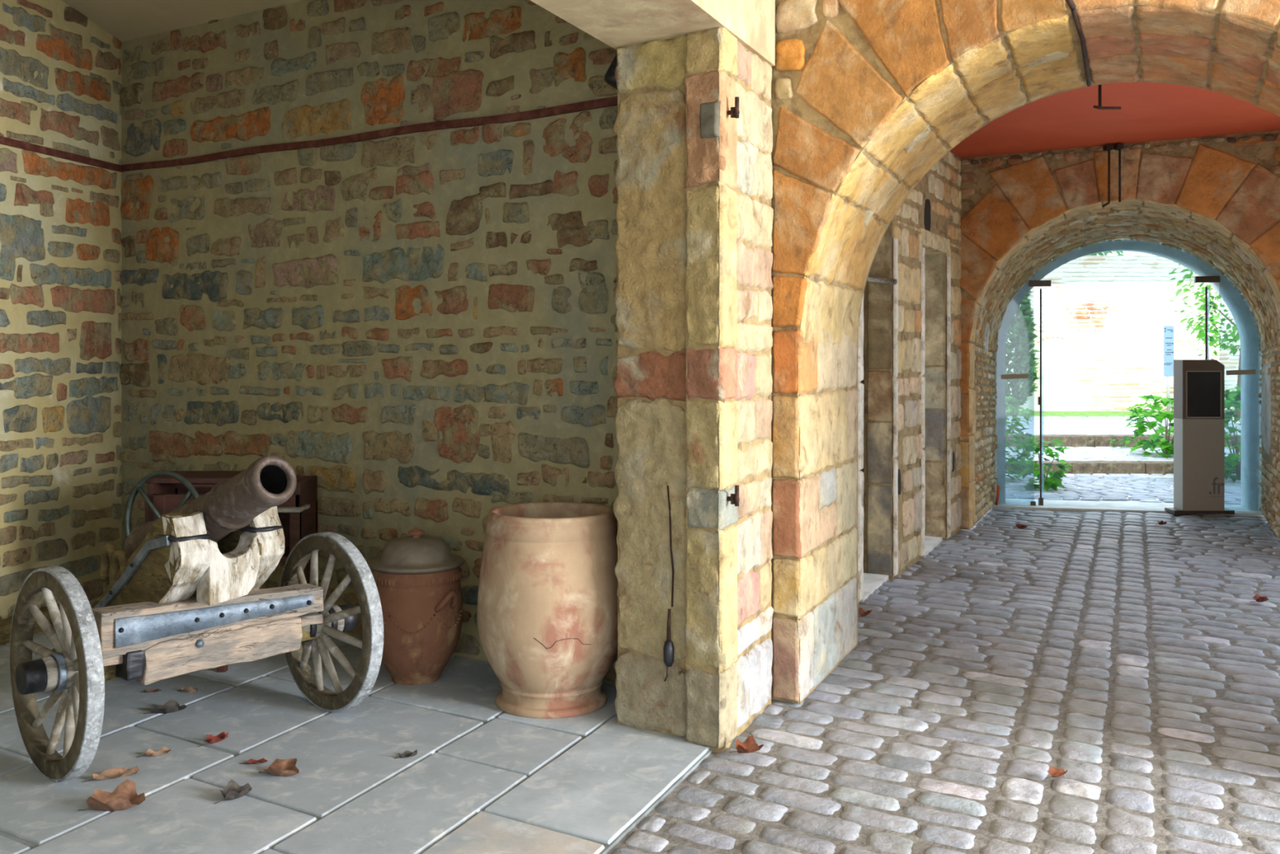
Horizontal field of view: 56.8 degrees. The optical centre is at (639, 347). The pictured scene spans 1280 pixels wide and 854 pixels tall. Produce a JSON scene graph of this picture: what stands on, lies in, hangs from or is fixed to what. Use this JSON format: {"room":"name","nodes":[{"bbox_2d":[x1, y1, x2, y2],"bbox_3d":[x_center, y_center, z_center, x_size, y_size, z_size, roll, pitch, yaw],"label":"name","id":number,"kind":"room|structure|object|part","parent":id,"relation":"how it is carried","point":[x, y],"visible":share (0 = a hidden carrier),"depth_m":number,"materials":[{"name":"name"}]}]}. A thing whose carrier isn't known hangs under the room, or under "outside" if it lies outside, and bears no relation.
{"room":"arched stone passageway","nodes":[
{"label":"arched stone passageway","id":0,"kind":"room"},
{"bbox_2d":[0,0,121,621],"bbox_3d":[-4.293,-1.225,3.220,0.416,5.650,9.300,0,0,11],"label":"wall","id":1,"kind":"structure","parent":0,"point":[60,71],"depth_m":6.86,"materials":[{"name":"stone"}]},
{"bbox_2d":[0,135,124,172],"bbox_3d":[-3.737,-1.125,4.997,0.022,0.039,5.000,0,0,11],"label":"trim","id":2,"kind":"structure","parent":1,"relation":"attached to","point":[3,140],"depth_m":6.85,"materials":[{"name":"paint"}]},
{"bbox_2d":[62,0,301,41],"bbox_3d":[-3.948,-2.825,3.829,6.499,1.850,8.350,0,0,23],"label":"ceiling","id":3,"kind":"structure","parent":0,"point":[125,20],"depth_m":6.93,"materials":[{"name":"paint"}]},
{"bbox_2d":[119,0,617,684],"bbox_3d":[-1.603,-0.375,6.582,5.106,3.950,0.414,0,0,33],"label":"wall","id":4,"kind":"structure","parent":0,"point":[422,326],"depth_m":6.23,"materials":[{"name":"stone"}]},
{"bbox_2d":[121,96,617,171],"bbox_3d":[-1.454,-1.122,6.271,4.320,0.050,0.022,0,0,33],"label":"trim","id":5,"kind":"structure","parent":4,"relation":"attached to","point":[609,101],"depth_m":6.16,"materials":[{"name":"paint"}]},
{"bbox_2d":[604,53,617,88],"bbox_3d":[-0.080,-1.251,5.325,0.160,0.185,0.139,0,0,0],"label":"spotlight","id":6,"kind":"object","parent":4,"relation":"attached to","point":[610,78],"visible":0.26,"depth_m":5.27,"materials":[{"name":"metal"}]},
{"bbox_2d":[530,0,774,66],"bbox_3d":[-1.034,-2.342,1.982,0.529,2.215,7.342,0,0,23],"label":"beam","id":7,"kind":"structure","parent":4,"relation":"attached to","point":[617,24],"depth_m":4.53,"materials":[{"name":"beige paint"}]},
{"bbox_2d":[662,608,674,681],"bbox_3d":[0.114,1.178,4.681,0.044,0.287,0.043,0,0,0],"label":"weight","id":8,"kind":"object","parent":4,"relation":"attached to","point":[668,648],"visible":1,"depth_m":4.67,"materials":[{"name":"metal"}]},
{"bbox_2d":[666,485,674,607],"bbox_3d":[0.121,0.790,4.706,0.034,0.481,0.009,0,0,33],"label":"wire","id":9,"kind":"object","parent":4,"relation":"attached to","point":[668,488],"visible":1,"depth_m":4.70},
{"bbox_2d":[613,26,773,753],"bbox_3d":[0.241,0.157,5.002,0.543,2.825,0.779,0,0,25],"label":"pillar","id":10,"kind":"structure","parent":4,"relation":"attached to","point":[693,383],"depth_m":4.74,"materials":[{"name":"stone"}]},
{"bbox_2d":[699,101,720,137],"bbox_3d":[0.268,-0.881,4.569,0.089,0.140,0.023,0,0,33],"label":"metal box","id":11,"kind":"object","parent":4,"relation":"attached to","point":[709,116],"visible":1,"depth_m":4.55,"materials":[{"name":"grey metal"}]},
{"bbox_2d":[726,96,739,118],"bbox_3d":[0.360,-0.925,4.567,0.053,0.080,0.029,0,0,26],"label":"hinge pintle","id":12,"kind":"object","parent":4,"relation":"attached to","point":[734,112],"visible":1,"depth_m":4.55,"materials":[{"name":"metal"}]},
{"bbox_2d":[726,484,739,506],"bbox_3d":[0.360,0.570,4.567,0.053,0.080,0.029,0,0,26],"label":"hinge pintle","id":13,"kind":"object","parent":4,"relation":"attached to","point":[734,499],"visible":1,"depth_m":4.55,"materials":[{"name":"metal"}]},
{"bbox_2d":[0,495,1279,853],"bbox_3d":[1.585,1.647,4.421,15.263,0.205,16.994,0,0,23],"label":"floor","id":14,"kind":"structure","parent":0,"point":[1129,654],"depth_m":4.61,"materials":[{"name":"stone"}]},
{"bbox_2d":[0,604,60,645],"bbox_3d":[-3.514,1.500,5.411,0.100,0.100,2.600,0,0,11],"label":"timber beam","id":15,"kind":"structure","parent":14,"relation":"on","point":[5,624],"depth_m":6.22,"materials":[{"name":"wood"}]},
{"bbox_2d":[82,766,139,782],"bbox_3d":[-1.898,1.533,4.243,0.190,0.031,0.080,0,0,-29],"label":"dead leaf","id":16,"kind":"object","parent":14,"relation":"on","point":[112,773],"visible":1,"depth_m":4.26,"materials":[{"name":"brown plant"}]},
{"bbox_2d":[77,779,145,811],"bbox_3d":[-1.759,1.509,3.950,0.168,0.080,0.168,0,0,43],"label":"dead leaf","id":17,"kind":"object","parent":14,"relation":"on","point":[124,797],"visible":1,"depth_m":3.97,"materials":[{"name":"brown plant"}]},
{"bbox_2d":[140,688,161,692],"bbox_3d":[-2.196,1.542,5.311,0.088,0.013,0.037,0,0,-11],"label":"dead leaf","id":18,"kind":"object","parent":14,"relation":"on","point":[157,689],"visible":1,"depth_m":5.32,"materials":[{"name":"brown plant"}]},
{"bbox_2d":[136,746,172,757],"bbox_3d":[-1.838,1.535,4.477,0.126,0.028,0.052,0,0,-23],"label":"dead leaf","id":19,"kind":"object","parent":14,"relation":"on","point":[163,750],"visible":1,"depth_m":4.48,"materials":[{"name":"beige plant"}]},
{"bbox_2d":[143,699,186,714],"bbox_3d":[-2.007,1.528,5.011,0.132,0.043,0.125,0,0,30],"label":"dead leaf","id":20,"kind":"object","parent":14,"relation":"on","point":[171,706],"visible":1,"depth_m":5.03,"materials":[{"name":"plant"}]},
{"bbox_2d":[178,686,198,692],"bbox_3d":[-2.034,1.539,5.314,0.100,0.021,0.042,0,0,11],"label":"dead leaf","id":21,"kind":"object","parent":14,"relation":"on","point":[189,689],"visible":1,"depth_m":5.31,"materials":[{"name":"brown plant"}]},
{"bbox_2d":[9,455,383,782],"bbox_3d":[-1.980,0.974,4.916,1.894,1.161,1.350,0,0,44],"label":"cannon","id":22,"kind":"object","parent":14,"relation":"on","point":[185,596],"visible":1,"depth_m":4.46,"materials":[{"name":"wood"}]},
{"bbox_3d":[-1.619,1.034,4.560,0.014,0.108,0.800,0,0,44],"label":"iron plate","id":23,"kind":"part","parent":22,"relation":"part of","materials":[{"name":"grey metal"}]},
{"bbox_2d":[198,731,228,746],"bbox_3d":[-1.666,1.531,4.624,0.052,0.037,0.126,0,0,38],"label":"dead leaf","id":24,"kind":"object","parent":14,"relation":"on","point":[211,739],"visible":1,"depth_m":4.63,"materials":[{"name":"red plant"}]},
{"bbox_3d":[-1.659,1.531,4.633,0.052,0.037,0.103,0,0,38],"label":"blade","id":25,"kind":"part","parent":24,"relation":"part of","materials":[{"name":"red plant"}]},
{"bbox_2d":[124,470,317,672],"bbox_3d":[-2.172,1.081,6.010,0.905,0.937,0.760,0,0,0],"label":"machine","id":26,"kind":"object","parent":14,"relation":"on","point":[167,491],"visible":0.36,"depth_m":6.05,"materials":[{"name":"red paint"}]},
{"bbox_3d":[-2.505,1.150,6.060,0.050,0.800,0.040,0,0,0],"label":"leg","id":27,"kind":"part","parent":26,"relation":"part of","materials":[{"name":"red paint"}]},
{"bbox_3d":[-2.450,0.940,6.035,0.060,0.380,0.030,0,0,0],"label":"post","id":28,"kind":"part","parent":26,"relation":"part of","materials":[{"name":"red paint"}]},
{"bbox_2d":[276,503,310,512],"bbox_3d":[-1.820,0.825,6.080,0.200,0.020,0.180,0,0,0],"label":"shelf","id":29,"kind":"object","parent":26,"relation":"attached to","point":[283,508],"depth_m":6.03,"materials":[{"name":"grey wood"}]},
{"bbox_3d":[-1.765,1.185,6.060,0.050,0.730,0.040,0,0,0],"label":"leg","id":30,"kind":"part","parent":26,"relation":"part of","materials":[{"name":"red paint"}]},
{"bbox_3d":[-1.765,1.185,6.370,0.050,0.730,0.040,0,0,0],"label":"leg","id":31,"kind":"part","parent":26,"relation":"part of","materials":[{"name":"red paint"}]},
{"bbox_2d":[214,779,251,804],"bbox_3d":[-1.391,1.521,4.052,0.103,0.056,0.098,0,0,-1],"label":"dead leaf","id":32,"kind":"object","parent":14,"relation":"on","point":[233,791],"visible":1,"depth_m":4.06,"materials":[{"name":"grey plant"}]},
{"bbox_2d":[239,758,267,764],"bbox_3d":[-1.438,1.541,4.397,0.102,0.015,0.042,0,0,-11],"label":"dead leaf","id":33,"kind":"object","parent":14,"relation":"on","point":[251,761],"visible":1,"depth_m":4.41,"materials":[{"name":"red plant"}]},
{"bbox_2d":[258,758,298,776],"bbox_3d":[-1.304,1.522,4.273,0.128,0.054,0.134,0,0,-26],"label":"dead leaf","id":34,"kind":"object","parent":14,"relation":"on","point":[279,767],"visible":1,"depth_m":4.29,"materials":[{"name":"brown plant"}]},
{"bbox_2d":[394,749,417,759],"bbox_3d":[-0.882,1.537,4.463,0.089,0.024,0.037,0,0,-29],"label":"dead leaf","id":35,"kind":"object","parent":14,"relation":"on","point":[407,753],"visible":1,"depth_m":4.47,"materials":[{"name":"grey plant"}]},
{"bbox_2d":[366,527,464,684],"bbox_3d":[-1.047,1.194,5.530,0.452,0.711,0.452,0,0,0],"label":"lidded jar","id":36,"kind":"object","parent":14,"relation":"on","point":[416,576],"visible":0.84,"depth_m":5.37,"materials":[{"name":"ceramic"}]},
{"bbox_3d":[-1.047,0.954,5.530,0.452,0.137,0.452,0,0,0],"label":"lid","id":37,"kind":"part","parent":36,"relation":"part of","materials":[{"name":"grey ceramic"}]},
{"bbox_3d":[-1.047,0.865,5.530,0.076,0.051,0.076,0,0,0],"label":"knob","id":38,"kind":"part","parent":36,"relation":"part of","materials":[{"name":"ceramic"}]},
{"bbox_3d":[-0.872,1.151,5.377,0.082,0.100,0.118,0,0,41],"label":"handle","id":39,"kind":"part","parent":36,"relation":"part of","materials":[{"name":"ceramic"}]},
{"bbox_2d":[476,502,617,719],"bbox_3d":[-0.386,1.129,5.165,0.644,0.842,0.644,0,0,0],"label":"storage jar","id":40,"kind":"object","parent":14,"relation":"on","point":[547,609],"visible":0.98,"depth_m":4.92,"materials":[{"name":"ceramic"}]},
{"bbox_2d":[728,735,764,753],"bbox_3d":[0.409,1.515,4.499,0.105,0.053,0.099,0,0,40],"label":"dead leaf","id":41,"kind":"object","parent":14,"relation":"on","point":[749,745],"visible":1,"depth_m":4.51,"materials":[{"name":"orange plant"}]},
{"bbox_2d":[857,607,872,617],"bbox_3d":[1.286,1.520,6.789,0.092,0.044,0.082,0,0,-2],"label":"dead leaf","id":42,"kind":"object","parent":14,"relation":"on","point":[861,612],"visible":0.97,"depth_m":6.79,"materials":[{"name":"brown plant"}]},
{"bbox_2d":[1013,524,1026,528],"bbox_3d":[3.238,1.522,10.057,0.095,0.039,0.094,0,0,30],"label":"dead leaf","id":43,"kind":"object","parent":14,"relation":"on","point":[1019,526],"visible":1,"depth_m":10.05,"materials":[{"name":"brown plant"}]},
{"bbox_2d":[1045,765,1067,778],"bbox_3d":[1.494,1.526,4.242,0.075,0.031,0.070,0,0,16],"label":"dead leaf","id":44,"kind":"object","parent":14,"relation":"on","point":[1055,772],"visible":1,"depth_m":4.26,"materials":[{"name":"orange plant"}]},
{"bbox_2d":[1157,520,1167,524],"bbox_3d":[4.543,1.524,10.295,0.069,0.035,0.074,0,0,-45],"label":"dead leaf","id":45,"kind":"object","parent":14,"relation":"on","point":[1162,522],"visible":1,"depth_m":10.29,"materials":[{"name":"brown plant"}]},
{"bbox_2d":[1164,359,1234,514],"bbox_3d":[5.252,0.832,11.105,0.560,1.437,0.210,0,0,0],"label":"information kiosk","id":46,"kind":"object","parent":14,"relation":"on","point":[1198,384],"visible":1,"depth_m":11.02,"materials":[{"name":"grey metal"}]},
{"bbox_2d":[1249,593,1268,602],"bbox_3d":[3.753,1.520,7.160,0.096,0.044,0.093,0,0,35],"label":"dead leaf","id":47,"kind":"object","parent":14,"relation":"on","point":[1257,597],"visible":1,"depth_m":7.15,"materials":[{"name":"red plant"}]},
{"bbox_2d":[857,151,961,604],"bbox_3d":[1.438,-0.075,8.516,1.193,3.350,4.486,0,0,23],"label":"wall","id":48,"kind":"structure","parent":0,"point":[909,333],"depth_m":8.50,"materials":[{"name":"stone"}]},
{"bbox_2d":[860,572,888,602],"bbox_3d":[1.133,1.559,7.884,1.077,0.042,0.798,0,0,33],"label":"trim","id":49,"kind":"structure","parent":48,"relation":"attached to","point":[872,582],"depth_m":7.77,"materials":[{"name":"white stone"}]},
{"bbox_2d":[866,275,897,284],"bbox_3d":[1.633,-0.455,7.977,0.210,0.066,0.036,0,0,38],"label":"wooden bar","id":50,"kind":"object","parent":48,"relation":"attached to","point":[870,278],"visible":0.96,"depth_m":7.96,"materials":[{"name":"grey wood"}]},
{"bbox_2d":[921,535,942,557],"bbox_3d":[1.851,1.559,9.474,1.188,0.042,0.872,0,0,33],"label":"trim","id":51,"kind":"structure","parent":48,"relation":"attached to","point":[931,542],"depth_m":9.32,"materials":[{"name":"white stone"}]},
{"bbox_2d":[771,0,1279,703],"bbox_3d":[4.121,-0.499,3.587,10.286,4.102,1.126,0,0,33],"label":"stone archway","id":52,"kind":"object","parent":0,"point":[868,96],"depth_m":5.14,"materials":[{"name":"stone"}]},
{"bbox_2d":[1065,0,1091,86],"bbox_3d":[1.854,-1.378,4.963,0.069,0.346,1.082,0,0,26],"label":"clamp","id":53,"kind":"object","parent":52,"relation":"attached to","point":[1071,3],"visible":1,"depth_m":4.79,"materials":[{"name":"black metal"}]},
{"bbox_2d":[950,81,1279,158],"bbox_3d":[2.955,-1.735,7.566,4.136,0.230,5.162,0,0,23],"label":"ceiling","id":54,"kind":"structure","parent":0,"point":[1149,111],"depth_m":8.46,"materials":[{"name":"red paint"}]},
{"bbox_2d":[1093,84,1120,109],"bbox_3d":[2.256,-1.385,5.709,0.132,0.469,0.025,0,0,0],"label":"ceiling hook","id":55,"kind":"object","parent":54,"relation":"hanging from","point":[1100,106],"visible":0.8,"depth_m":5.71,"materials":[{"name":"metal"}]},
{"bbox_2d":[960,129,1279,542],"bbox_3d":[4.615,-0.100,10.432,3.800,3.301,2.645,0,0,33],"label":"wall","id":56,"kind":"structure","parent":0,"point":[1215,199],"depth_m":9.86,"materials":[{"name":"stone"}]},
{"bbox_2d":[1102,144,1112,207],"bbox_3d":[3.704,-1.361,9.395,0.080,0.498,0.080,0,0,0],"label":"rod","id":57,"kind":"object","parent":56,"relation":"attached to","point":[1108,148],"visible":1,"depth_m":9.37,"materials":[{"name":"black metal"}]},
{"bbox_3d":[3.718,-1.380,9.375,0.017,0.460,0.017,0,0,22],"label":"rod","id":58,"kind":"part","parent":57,"relation":"part of","materials":[{"name":"metal"}]},
{"bbox_2d":[1113,142,1124,201],"bbox_3d":[3.786,-1.380,9.352,0.050,0.460,0.080,0,0,0],"label":"rod","id":59,"kind":"object","parent":56,"relation":"attached to","point":[1118,146],"visible":1,"depth_m":9.32,"materials":[{"name":"black metal"}]},
{"bbox_3d":[3.786,-1.380,9.332,0.017,0.460,0.017,0,0,-22],"label":"rod","id":60,"kind":"part","parent":59,"relation":"part of","materials":[{"name":"metal"}]},
{"bbox_2d":[992,498,1263,516],"bbox_3d":[4.724,1.572,11.559,3.200,0.056,0.650,0,0,13],"label":"trim","id":61,"kind":"structure","parent":56,"relation":"attached to","point":[1011,504],"depth_m":11.50,"materials":[{"name":"grey stone"}]},
{"bbox_2d":[995,485,999,505],"bbox_3d":[3.474,1.436,11.491,0.033,0.203,0.122,0,0,6],"label":"wedge","id":62,"kind":"object","parent":61,"relation":"on","point":[997,486],"visible":1,"depth_m":11.48,"materials":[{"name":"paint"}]},
{"bbox_2d":[1001,275,1255,505],"bbox_3d":[4.688,0.250,11.404,2.395,2.600,0.070,0,0,13],"label":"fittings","id":63,"kind":"object","parent":61,"relation":"on","point":[1197,278],"visible":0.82,"depth_m":11.25,"materials":[{"name":"brown metal"}]},
{"bbox_2d":[1037,288,1043,505],"bbox_3d":[4.069,0.482,12.005,0.052,2.125,0.933,0,0,19],"label":"door","id":64,"kind":"structure","parent":63,"relation":"attached to","point":[1039,398],"depth_m":11.59,"materials":[{"name":"brown metal"}]},
{"bbox_2d":[1204,286,1207,359],"bbox_3d":[5.583,0.482,11.643,0.052,2.125,0.935,0,0,27],"label":"door","id":65,"kind":"structure","parent":63,"relation":"attached to","point":[1206,287],"depth_m":11.25,"materials":[{"name":"brown metal"}]},
{"bbox_2d":[995,238,1262,511],"bbox_3d":[4.745,0.115,11.647,3.018,2.871,0.370,0,0,13],"label":"trim","id":66,"kind":"structure","parent":56,"relation":"attached to","point":[1251,407],"depth_m":11.41,"materials":[{"name":"blue paint"}]},
{"label":"outside","id":67,"kind":"structure","parent":0,"visible":0},
{"bbox_2d":[1005,406,1240,505],"bbox_3d":[10.000,1.541,21.985,24.000,0.519,22.030,0,0,0],"label":"ground","id":68,"kind":"structure","parent":67,"point":[1121,487],"depth_m":14.88,"materials":[{"name":"stone"}]},
{"bbox_2d":[1005,395,1037,480],"bbox_3d":[4.144,1.074,13.908,1.017,1.021,0.961,0,0,17],"label":"shrub","id":69,"kind":"object","parent":68,"relation":"on","point":[1014,409],"visible":0.33,"depth_m":13.72,"materials":[{"name":"green plant"}]},
{"bbox_2d":[1005,290,1039,415],"bbox_3d":[7.146,-0.576,22.600,1.011,3.744,0.968,0,0,0],"label":"cypress tree","id":70,"kind":"object","parent":68,"relation":"on","point":[1024,362],"visible":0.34,"depth_m":22.38,"materials":[{"name":"green plant"}]},
{"bbox_2d":[1008,435,1073,491],"bbox_3d":[4.404,1.312,13.015,0.706,0.684,0.658,0,0,0],"label":"shrub","id":71,"kind":"object","parent":68,"relation":"on","point":[1054,481],"visible":0.95,"depth_m":12.95,"materials":[{"name":"green plant"}]},
{"bbox_3d":[4.414,1.352,13.062,0.255,0.403,0.203,0,0,-20],"label":"stem","id":72,"kind":"part","parent":71,"relation":"part of","materials":[{"name":"green plant"}]},
{"bbox_2d":[1086,250,1124,255],"bbox_3d":[10.612,-0.945,29.389,3.306,4.602,3.299,0,0,0],"label":"tree","id":73,"kind":"object","parent":68,"relation":"on","point":[1117,251],"visible":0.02,"depth_m":28.84,"materials":[{"name":"green plant"}]},
{"bbox_2d":[1005,460,1239,475],"bbox_3d":[7.070,1.500,14.710,8.339,0.170,0.311,0,0,0],"label":"stone step","id":74,"kind":"structure","parent":68,"relation":"on","point":[1091,467],"depth_m":14.56,"materials":[{"name":"beige stone"}]},
{"bbox_2d":[1005,434,1240,447],"bbox_3d":[7.054,1.365,17.250,8.308,0.181,0.309,0,0,0],"label":"stone step","id":75,"kind":"structure","parent":68,"relation":"on","point":[1068,440],"depth_m":17.10,"materials":[{"name":"beige stone"}]},
{"bbox_2d":[1109,434,1170,448],"bbox_3d":[7.134,1.355,16.846,0.930,0.234,0.390,0,0,0],"label":"plant","id":76,"kind":"object","parent":68,"relation":"on","point":[1126,438],"visible":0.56,"depth_m":16.87,"materials":[{"name":"green plant"}]},
{"bbox_2d":[1125,394,1173,457],"bbox_3d":[6.961,1.058,15.599,1.053,0.911,1.254,0,0,0],"label":"shrub","id":77,"kind":"object","parent":68,"relation":"on","point":[1167,448],"visible":0.56,"depth_m":15.53,"materials":[{"name":"green plant"}]},
{"bbox_3d":[6.928,1.096,15.529,0.195,0.677,0.517,0,0,-41],"label":"stem","id":78,"kind":"part","parent":77,"relation":"part of","materials":[{"name":"green plant"}]},
{"bbox_2d":[1164,324,1173,412],"bbox_3d":[10.290,0.415,23.029,0.190,1.750,0.063,0,0,0],"label":"signpost","id":79,"kind":"object","parent":68,"relation":"on","point":[1168,330],"visible":1,"depth_m":23.00},
{"bbox_3d":[10.290,0.415,23.030,0.060,1.750,0.060,0,0,0],"label":"post","id":80,"kind":"part","parent":79,"relation":"part of","materials":[{"name":"metal"}]},
{"bbox_3d":[10.290,0.065,23.010,0.190,0.990,0.020,0,0,0],"label":"sign panel","id":81,"kind":"part","parent":79,"relation":"part of","materials":[{"name":"blue metal"}]},
{"bbox_2d":[1168,261,1240,420],"bbox_3d":[10.628,-0.529,20.998,2.400,3.646,2.356,0,0,0],"label":"young tree","id":82,"kind":"object","parent":68,"relation":"on","point":[1235,338],"visible":0.17,"depth_m":21.06,"materials":[{"name":"green plant"}]},
{"bbox_2d":[1169,385,1240,482],"bbox_3d":[7.012,1.010,13.880,1.421,1.121,1.594,0,0,0],"label":"shrub","id":83,"kind":"object","parent":68,"relation":"on","point":[1232,398],"visible":0.19,"depth_m":13.65,"materials":[{"name":"green plant"}]},
{"bbox_3d":[7.131,1.067,13.950,0.720,0.978,0.928,0,0,0],"label":"stem","id":84,"kind":"part","parent":83,"relation":"part of","materials":[{"name":"green plant"}]},
{"bbox_2d":[1195,283,1220,359],"bbox_3d":[8.449,0.130,17.600,0.343,2.301,0.346,0,0,0],"label":"climbing vine","id":85,"kind":"object","parent":68,"relation":"on","point":[1212,340],"visible":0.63,"depth_m":17.58,"materials":[{"name":"green plant"}]},
{"bbox_3d":[8.460,0.130,17.600,0.081,2.301,0.024,0,0,0],"label":"stem","id":86,"kind":"part","parent":85,"relation":"part of","materials":[{"name":"green plant"}]},
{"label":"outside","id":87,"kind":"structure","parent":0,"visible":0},
{"bbox_2d":[1011,255,1240,411],"bbox_3d":[11.850,-0.161,24.233,8.300,3.422,0.533,0,0,0],"label":"wall","id":88,"kind":"structure","parent":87,"point":[1104,317],"depth_m":24.00,"materials":[{"name":"brick"}]}
]}

